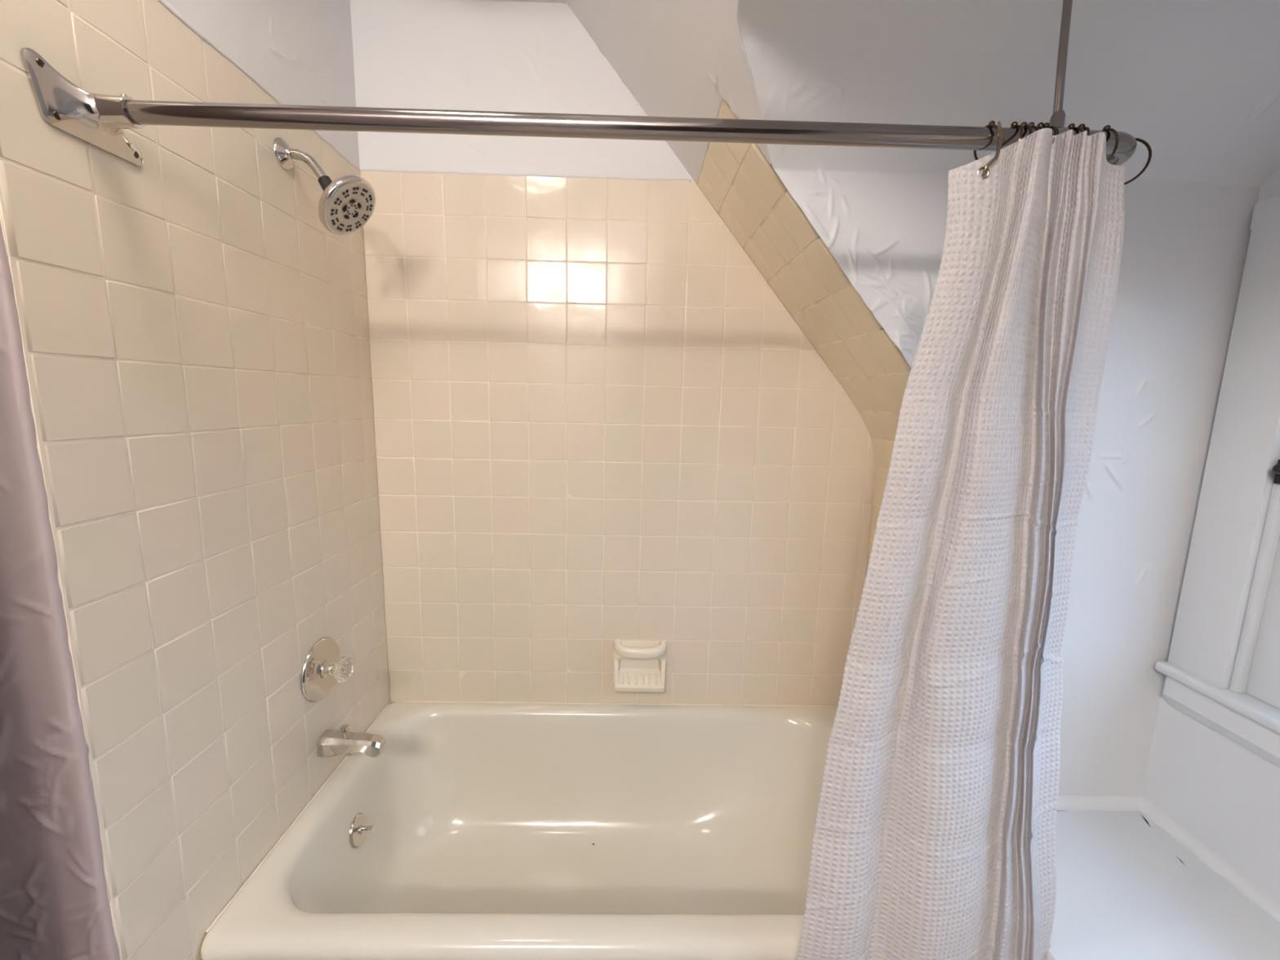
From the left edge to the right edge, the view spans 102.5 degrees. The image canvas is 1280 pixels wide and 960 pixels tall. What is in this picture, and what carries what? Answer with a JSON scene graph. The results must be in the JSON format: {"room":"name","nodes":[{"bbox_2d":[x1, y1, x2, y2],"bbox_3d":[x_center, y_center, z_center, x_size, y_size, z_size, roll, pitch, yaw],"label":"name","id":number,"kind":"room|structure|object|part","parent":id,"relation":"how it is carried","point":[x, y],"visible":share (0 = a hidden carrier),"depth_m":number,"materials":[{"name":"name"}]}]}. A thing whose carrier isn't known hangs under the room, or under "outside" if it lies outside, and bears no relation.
{"room":"bathroom","nodes":[
{"label":"bathroom","id":0,"kind":"room"},
{"bbox_2d":[0,221,119,959],"bbox_3d":[-0.955,0.056,0.641,0.422,2.335,0.017,1,9,-1],"label":"shower curtain","id":1,"kind":"object","parent":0,"point":[55,903],"visible":1,"depth_m":0.69,"materials":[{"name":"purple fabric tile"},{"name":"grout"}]},
{"bbox_2d":[0,0,390,959],"bbox_3d":[-0.810,-0.017,1.131,0.124,2.335,0.976,1,9,-1],"label":"wall","id":2,"kind":"structure","parent":0,"point":[195,336],"depth_m":0.86,"materials":[{"name":"beige tile"}]},
{"bbox_2d":[273,137,375,235],"bbox_3d":[-0.650,-0.609,1.065,0.178,0.182,0.131,1,9,-1],"label":"shower fixture","id":3,"kind":"object","parent":2,"relation":"attached to","point":[346,203],"visible":1,"depth_m":1.06,"materials":[{"name":"silver metal"}]},
{"bbox_3d":[-0.690,-0.648,1.066,0.090,0.070,0.021,1,9,-1],"label":"shower arm","id":4,"kind":"part","parent":3,"relation":"part of","materials":[{"name":"silver metal"}]},
{"bbox_2d":[301,636,353,702],"bbox_3d":[-0.730,0.453,1.229,0.067,0.147,0.147,1,9,-1],"label":"shower valve","id":5,"kind":"object","parent":2,"relation":"attached to","point":[323,664],"visible":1,"depth_m":1.21,"materials":[{"name":"silver metal"}]},
{"bbox_3d":[-0.717,0.453,1.229,0.041,0.058,0.058,1,9,-1],"label":"knob","id":6,"kind":"part","parent":5,"relation":"part of","materials":[{"name":"clear plastic"}]},
{"bbox_2d":[316,724,386,757],"bbox_3d":[-0.696,0.632,1.248,0.144,0.074,0.053,1,9,-1],"label":"tub spout","id":7,"kind":"object","parent":2,"relation":"attached to","point":[331,743],"visible":1,"depth_m":1.23,"materials":[{"name":"silver metal"}]},
{"bbox_3d":[-0.713,0.607,1.243,0.023,0.024,0.023,1,9,-1],"label":"diverter knob","id":8,"kind":"part","parent":7,"relation":"part of","materials":[{"name":"silver metal"}]},
{"bbox_2d":[19,0,1137,165],"bbox_3d":[0.023,-0.579,0.754,1.538,0.271,0.329,0,9,-8],"label":"curtain rod","id":9,"kind":"object","parent":2,"relation":"attached to","point":[100,121],"visible":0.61,"depth_m":0.68,"materials":[{"name":"silver metal"}]},
{"bbox_2d":[973,120,1004,177],"bbox_3d":[0.466,-0.438,0.684,0.028,0.094,0.097,5,10,22],"label":"curtain ring","id":10,"kind":"object","parent":9,"relation":"hanging from","point":[992,124],"visible":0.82,"depth_m":0.68,"materials":[{"name":"brown metal"}]},
{"bbox_2d":[797,128,1124,959],"bbox_3d":[0.494,0.295,0.784,0.470,1.520,0.076,0,9,-8],"label":"shower curtain","id":11,"kind":"object","parent":10,"relation":"hanging from","point":[935,834],"visible":1,"depth_m":0.77,"materials":[{"name":"white fabric"}]},
{"bbox_2d":[1010,121,1023,140],"bbox_3d":[0.508,-0.462,0.706,0.014,0.052,0.048,1,9,-1],"label":"curtain ring","id":12,"kind":"object","parent":9,"relation":"hanging from","point":[1015,124],"visible":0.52,"depth_m":0.69,"materials":[{"name":"brown metal"}]},
{"bbox_2d":[1020,121,1032,134],"bbox_3d":[0.521,-0.461,0.706,0.009,0.052,0.048,2,9,3],"label":"curtain ring","id":13,"kind":"object","parent":9,"relation":"hanging from","point":[1024,124],"visible":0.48,"depth_m":0.69,"materials":[{"name":"brown metal"}]},
{"bbox_2d":[1027,121,1039,131],"bbox_3d":[0.531,-0.461,0.707,0.011,0.052,0.048,1,9,-1],"label":"curtain ring","id":14,"kind":"object","parent":9,"relation":"hanging from","point":[1032,124],"visible":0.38,"depth_m":0.69,"materials":[{"name":"brown metal"}]},
{"bbox_2d":[1036,122,1044,129],"bbox_3d":[0.544,-0.461,0.707,0.012,0.052,0.048,3,9,11],"label":"curtain ring","id":15,"kind":"object","parent":9,"relation":"hanging from","point":[1040,125],"visible":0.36,"depth_m":0.70,"materials":[{"name":"brown metal"}]},
{"bbox_2d":[1043,122,1057,144],"bbox_3d":[0.552,-0.461,0.707,0.012,0.052,0.048,1,9,-1],"label":"curtain ring","id":16,"kind":"object","parent":9,"relation":"hanging from","point":[1046,125],"visible":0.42,"depth_m":0.69,"materials":[{"name":"brown metal"}]},
{"bbox_2d":[1067,123,1084,132],"bbox_3d":[0.587,-0.460,0.707,0.009,0.052,0.048,-1,9,-17],"label":"curtain ring","id":17,"kind":"object","parent":9,"relation":"hanging from","point":[1071,126],"visible":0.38,"depth_m":0.70,"materials":[{"name":"brown metal"}]},
{"bbox_2d":[1078,123,1089,135],"bbox_3d":[0.601,-0.460,0.708,0.013,0.052,0.048,3,9,12],"label":"curtain ring","id":18,"kind":"object","parent":9,"relation":"hanging from","point":[1082,126],"visible":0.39,"depth_m":0.70,"materials":[{"name":"brown metal"}]},
{"bbox_2d":[1102,124,1119,162],"bbox_3d":[0.637,-0.459,0.710,0.008,0.052,0.048,1,9,-1],"label":"curtain ring","id":19,"kind":"object","parent":9,"relation":"hanging from","point":[1107,127],"visible":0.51,"depth_m":0.69,"materials":[{"name":"brown metal"}]},
{"bbox_2d":[1124,137,1151,185],"bbox_3d":[0.688,-0.456,0.735,0.063,0.067,0.010,10,12,44],"label":"curtain ring","id":20,"kind":"object","parent":9,"relation":"hanging from","point":[1146,144],"visible":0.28,"depth_m":0.72,"materials":[{"name":"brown metal"}]},
{"bbox_2d":[488,0,566,3],"bbox_3d":[0.113,-1.026,-0.006,2.585,0.050,2.940,1,9,-1],"label":"ceiling","id":21,"kind":"structure","parent":0,"point":[531,1],"depth_m":1.30,"materials":[{"name":"white paint"}]},
{"bbox_2d":[350,0,875,705],"bbox_3d":[0.163,-0.062,1.562,2.085,2.335,0.142,1,9,-1],"label":"wall","id":22,"kind":"structure","parent":0,"point":[598,422],"depth_m":1.47,"materials":[{"name":"beige tile"}]},
{"bbox_2d":[204,700,837,933],"bbox_3d":[-0.062,0.753,1.264,1.416,0.006,0.704,1,9,-1],"label":"trim","id":23,"kind":"structure","parent":22,"relation":"attached to","point":[232,900],"depth_m":1.59,"materials":[{"name":"beige tile"}]},
{"bbox_2d":[613,638,666,692],"bbox_3d":[0.000,0.563,1.558,0.164,0.145,0.066,1,9,-1],"label":"soap dish","id":24,"kind":"object","parent":22,"relation":"attached to","point":[638,665],"visible":1,"depth_m":1.56,"materials":[{"name":"beige ceramic"}]},
{"bbox_2d":[565,0,772,184],"bbox_3d":[0.033,-0.898,1.027,0.461,0.545,0.664,1,9,-1],"label":"wall","id":25,"kind":"structure","parent":0,"point":[676,58],"depth_m":1.04,"materials":[{"name":"white paint"}]},
{"bbox_2d":[697,100,911,577],"bbox_3d":[0.440,-0.029,1.304,0.609,1.563,0.398,1,9,-1],"label":"wall","id":26,"kind":"structure","parent":0,"point":[744,190],"depth_m":1.21,"materials":[{"name":"beige tile"}]},
{"bbox_2d":[737,0,1279,797],"bbox_3d":[0.688,0.202,-0.040,1.092,1.539,2.315,1,9,-1],"label":"wall","id":27,"kind":"structure","parent":0,"point":[1196,81],"depth_m":1.01,"materials":[{"name":"white paint"}]},
{"bbox_2d":[1047,795,1279,959],"bbox_3d":[0.949,0.996,1.032,0.497,0.443,0.459,1,9,-1],"label":"ledge","id":28,"kind":"object","parent":27,"relation":"attached to","point":[1133,883],"depth_m":1.00,"materials":[{"name":"white paint"}]},
{"bbox_2d":[1142,166,1279,903],"bbox_3d":[1.302,0.170,0.241,0.150,2.335,2.860,1,9,-1],"label":"wall","id":29,"kind":"structure","parent":0,"point":[1215,788],"depth_m":1.06,"materials":[{"name":"white paint"}]},
{"bbox_2d":[1155,195,1279,767],"bbox_3d":[1.236,0.096,0.364,0.100,1.064,1.488,1,9,-1],"label":"window","id":30,"kind":"structure","parent":29,"relation":"in","point":[1222,668],"depth_m":1.02,"materials":[{"name":"white paint"}]},
{"bbox_3d":[1.226,0.535,0.432,0.100,0.023,1.488,1,9,-1],"label":"sill","id":31,"kind":"part","parent":30,"relation":"part of","materials":[{"name":"white paint"}]},
{"bbox_3d":[1.246,0.071,0.374,0.051,0.913,1.224,1,9,-1],"label":"sash","id":32,"kind":"part","parent":30,"relation":"part of","materials":[{"name":"white paint"}]},
{"bbox_3d":[1.228,-0.405,0.294,0.023,0.052,1.456,1,9,-1],"label":"casing","id":33,"kind":"part","parent":30,"relation":"part of","materials":[{"name":"white paint"}]},
{"bbox_3d":[0.059,1.330,0.362,2.585,0.050,2.940,1,9,-1],"label":"floor","id":34,"kind":"structure","parent":0,"visible":0},
{"bbox_2d":[200,702,837,959],"bbox_3d":[-0.039,0.955,1.281,1.470,0.403,0.726,1,9,-1],"label":"bathtub","id":35,"kind":"object","parent":34,"relation":"on","point":[477,831],"visible":0.76,"depth_m":1.43,"materials":[{"name":"beige ceramic"}]},
{"bbox_3d":[-0.698,0.867,1.272,0.024,0.074,0.074,1,9,-1],"label":"overflow plate","id":36,"kind":"part","parent":35,"relation":"part of","materials":[{"name":"silver metal"}]},
{"bbox_3d":[-0.677,0.873,1.274,0.034,0.038,0.020,1,9,-1],"label":"trip lever","id":37,"kind":"part","parent":35,"relation":"part of","materials":[{"name":"silver metal"}]}
]}

